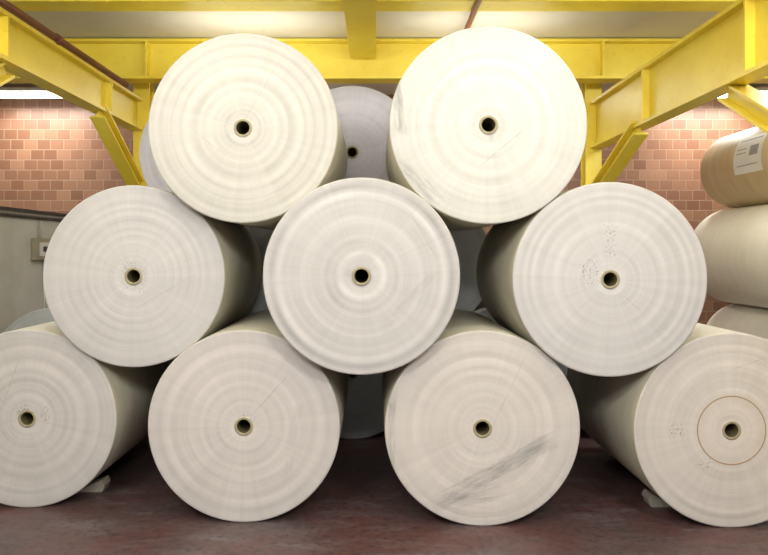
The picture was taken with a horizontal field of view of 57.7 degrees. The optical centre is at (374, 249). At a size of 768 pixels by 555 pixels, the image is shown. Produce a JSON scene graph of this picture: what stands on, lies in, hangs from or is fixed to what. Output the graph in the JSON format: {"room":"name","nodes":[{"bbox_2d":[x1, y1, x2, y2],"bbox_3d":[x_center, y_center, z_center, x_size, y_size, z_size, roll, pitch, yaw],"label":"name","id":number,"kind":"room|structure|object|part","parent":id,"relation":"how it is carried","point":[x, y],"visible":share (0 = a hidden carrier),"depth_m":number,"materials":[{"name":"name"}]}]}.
{"room":"paper roll warehouse","nodes":[
{"label":"paper roll warehouse","id":0,"kind":"room"},
{"bbox_2d":[0,210,63,333],"bbox_3d":[-4.090,0.620,5.990,0.180,2.100,7.980,0,0,0],"label":"wall partition","id":1,"kind":"structure","parent":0,"point":[21,277],"depth_m":7.87,"materials":[{"name":"beige paint"}]},
{"bbox_2d":[0,206,66,220],"bbox_3d":[-4.081,-0.413,5.990,0.258,0.103,7.980,0,0,0],"label":"trim","id":2,"kind":"structure","parent":1,"relation":"attached to","point":[1,207],"depth_m":8.01,"materials":[{"name":"metal"}]},
{"bbox_2d":[31,220,50,308],"bbox_3d":[-3.953,0.660,8.280,0.090,2.020,0.360,0,0,0],"label":"electrical box","id":3,"kind":"object","parent":1,"relation":"attached to","point":[39,246],"visible":0.7,"depth_m":8.19,"materials":[{"name":"paint"}]},
{"bbox_3d":[-3.917,-0.010,8.280,0.019,0.160,0.240,0,0,0],"label":"plate","id":4,"kind":"part","parent":3,"relation":"part of","materials":[{"name":"plastic"}]},
{"bbox_2d":[0,95,755,324],"bbox_3d":[0.000,-0.280,10.100,13.400,3.900,0.200,0,0,0],"label":"wall","id":5,"kind":"structure","parent":0,"point":[53,157],"depth_m":10.00,"materials":[{"name":"brick"}]},
{"bbox_2d":[0,426,767,554],"bbox_3d":[0.000,1.720,3.850,13.400,0.100,12.700,0,0,0],"label":"floor","id":6,"kind":"structure","parent":0,"point":[361,506],"depth_m":4.21,"materials":[{"name":"red paint"}]},
{"bbox_2d":[3,308,53,332],"bbox_3d":[-2.800,1.087,6.813,1.166,1.166,1.454,0,0,0],"label":"paper roll","id":7,"kind":"object","parent":6,"relation":"on","point":[41,316],"visible":0.04,"depth_m":6.09,"materials":[{"name":"paper"}]},
{"bbox_2d":[0,321,176,506],"bbox_3d":[-2.252,1.092,5.260,1.156,1.156,1.504,0,0,0],"label":"paper roll","id":8,"kind":"object","parent":6,"relation":"on","point":[67,414],"visible":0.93,"depth_m":4.51,"materials":[{"name":"paper"}]},
{"bbox_2d":[43,185,261,366],"bbox_3d":[-1.545,0.168,5.208,1.168,1.168,1.504,0,0,0],"label":"paper roll","id":9,"kind":"object","parent":8,"relation":"on","point":[134,275],"visible":0.94,"depth_m":4.46,"materials":[{"name":"paper"}]},
{"bbox_2d":[148,33,346,229],"bbox_3d":[-0.821,-0.758,5.078,1.182,1.182,1.504,0,0,0],"label":"paper roll","id":10,"kind":"object","parent":9,"relation":"on","point":[242,127],"visible":0.98,"depth_m":4.33,"materials":[{"name":"paper"}]},
{"bbox_2d":[79,475,110,491],"bbox_3d":[-1.958,1.628,4.860,0.188,0.083,0.120,0,0,0],"label":"chock","id":11,"kind":"object","parent":6,"relation":"on","point":[99,485],"visible":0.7,"depth_m":4.80,"materials":[{"name":"grey wood"}]},
{"bbox_2d":[148,310,348,521],"bbox_3d":[-0.804,1.080,5.017,1.180,1.180,1.504,0,0,0],"label":"paper roll","id":12,"kind":"object","parent":6,"relation":"on","point":[243,426],"visible":0.94,"depth_m":4.27,"materials":[{"name":"paper"}]},
{"bbox_2d":[340,373,384,438],"bbox_3d":[-0.200,1.087,6.873,1.166,1.166,1.454,0,0,0],"label":"paper roll","id":13,"kind":"object","parent":6,"relation":"on","point":[363,417],"visible":0.12,"depth_m":6.15,"materials":[{"name":"paper"}]},
{"bbox_2d":[243,225,273,317],"bbox_3d":[-0.850,0.117,6.873,1.166,1.166,1.454,0,0,0],"label":"paper roll","id":14,"kind":"object","parent":13,"relation":"on","point":[262,237],"visible":0.06,"depth_m":6.15,"materials":[{"name":"paper"}]},
{"bbox_2d":[139,120,172,192],"bbox_3d":[-1.500,-0.854,6.873,1.166,1.166,1.454,0,0,0],"label":"paper roll","id":15,"kind":"object","parent":14,"relation":"on","point":[150,172],"visible":0.07,"depth_m":6.15,"materials":[{"name":"paper"}]},
{"bbox_2d":[0,0,767,185],"bbox_3d":[0.000,-0.280,4.495,13.000,3.900,6.990,0,0,0],"label":"steel frame","id":16,"kind":"object","parent":6,"relation":"on","point":[658,80],"visible":0.77,"depth_m":6.22,"materials":[{"name":"yellow paint"}]},
{"bbox_2d":[0,0,128,87],"bbox_3d":[-2.600,-1.724,4.135,0.082,0.082,6.270,0,0,0],"label":"ceiling pipe","id":17,"kind":"object","parent":16,"relation":"attached to","point":[59,40],"visible":0.91,"depth_m":5.67,"materials":[{"name":"brown metal"}]},
{"bbox_2d":[464,0,481,28],"bbox_3d":[0.885,-2.130,4.145,0.065,0.065,6.290,0,0,0],"label":"ceiling pipe","id":18,"kind":"object","parent":16,"relation":"attached to","point":[477,3],"visible":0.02,"depth_m":6.23,"materials":[{"name":"brown metal"}]},
{"bbox_2d":[382,309,579,525],"bbox_3d":[0.650,1.078,4.960,1.184,1.184,1.504,0,0,0],"label":"paper roll","id":19,"kind":"object","parent":6,"relation":"on","point":[482,427],"visible":0.98,"depth_m":4.21,"materials":[{"name":"paper"}]},
{"bbox_2d":[263,177,459,374],"bbox_3d":[-0.080,0.155,4.863,1.168,1.168,1.504,0,0,0],"label":"paper roll","id":20,"kind":"object","parent":19,"relation":"on","point":[361,275],"visible":1,"depth_m":4.11,"materials":[{"name":"paper"}]},
{"bbox_2d":[476,182,706,376],"bbox_3d":[1.404,0.176,4.908,1.166,1.166,1.504,0,0,0],"label":"paper roll","id":21,"kind":"object","parent":19,"relation":"on","point":[605,279],"visible":0.97,"depth_m":4.16,"materials":[{"name":"paper"}]},
{"bbox_2d":[386,26,586,230],"bbox_3d":[0.676,-0.745,4.898,1.180,1.180,1.504,0,0,0],"label":"paper roll","id":22,"kind":"object","parent":21,"relation":"on","point":[488,124],"visible":1,"depth_m":4.15,"materials":[{"name":"paper"}]},
{"bbox_2d":[472,301,566,376],"bbox_3d":[1.100,1.087,6.813,1.166,1.166,1.454,0,0,0],"label":"paper roll","id":23,"kind":"object","parent":6,"relation":"on","point":[481,309],"visible":0.02,"depth_m":6.09,"materials":[{"name":"paper"}]},
{"bbox_2d":[449,227,485,310],"bbox_3d":[0.450,0.117,6.813,1.166,1.166,1.454,0,0,0],"label":"paper roll","id":24,"kind":"object","parent":23,"relation":"on","point":[468,243],"visible":0.08,"depth_m":6.09,"materials":[{"name":"paper"}]},
{"bbox_2d":[330,86,392,181],"bbox_3d":[-0.200,-0.854,6.813,1.166,1.166,1.454,0,0,0],"label":"paper roll","id":25,"kind":"object","parent":24,"relation":"on","point":[363,112],"visible":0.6,"depth_m":6.09,"materials":[{"name":"paper"}]},
{"bbox_2d":[642,489,670,506],"bbox_3d":[1.868,1.628,4.580,0.188,0.083,0.120,0,0,0],"label":"chock","id":26,"kind":"object","parent":6,"relation":"on","point":[652,499],"visible":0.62,"depth_m":4.52,"materials":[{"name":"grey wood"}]},
{"bbox_2d":[566,323,767,526],"bbox_3d":[2.142,1.084,4.935,1.172,1.172,1.504,0,0,0],"label":"paper roll","id":27,"kind":"object","parent":6,"relation":"on","point":[691,426],"visible":0.93,"depth_m":4.19,"materials":[{"name":"paper"}]},
{"bbox_2d":[707,303,767,339],"bbox_3d":[4.630,1.167,7.698,1.006,1.006,2.204,0,0,0],"label":"paper roll","id":28,"kind":"object","parent":6,"relation":"on","point":[747,319],"visible":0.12,"depth_m":8.15,"materials":[{"name":"paper"}]},
{"bbox_2d":[694,204,767,307],"bbox_3d":[4.530,0.070,7.698,1.188,1.188,2.204,0,0,0],"label":"paper roll","id":29,"kind":"object","parent":28,"relation":"on","point":[733,241],"visible":0.94,"depth_m":7.77,"materials":[{"name":"paper"}]},
{"bbox_2d":[700,127,767,207],"bbox_3d":[4.569,-0.991,7.698,0.936,0.934,2.204,0,0,0],"label":"paper roll","id":30,"kind":"object","parent":29,"relation":"on","point":[734,169],"visible":0.96,"depth_m":8.04,"materials":[{"name":"paper"}]},
{"bbox_2d":[0,11,767,94],"bbox_3d":[0.000,-2.280,3.850,13.400,0.100,12.700,0,0,0],"label":"ceiling","id":31,"kind":"structure","parent":0,"point":[68,24],"depth_m":6.86,"materials":[{"name":"paint"}]},
{"bbox_2d":[0,88,60,97],"bbox_3d":[-4.750,-2.150,9.450,1.250,0.159,0.360,0,0,0],"label":"fluorescent light","id":32,"kind":"object","parent":31,"relation":"attached to","point":[4,92],"visible":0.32,"depth_m":9.37,"materials":[{"name":"white plastic"}]},
{"bbox_2d":[719,85,767,97],"bbox_3d":[4.750,-2.150,9.450,1.250,0.159,0.360,0,0,0],"label":"fluorescent light","id":33,"kind":"object","parent":31,"relation":"attached to","point":[763,90],"visible":0.15,"depth_m":9.32,"materials":[{"name":"white plastic"}]}
]}

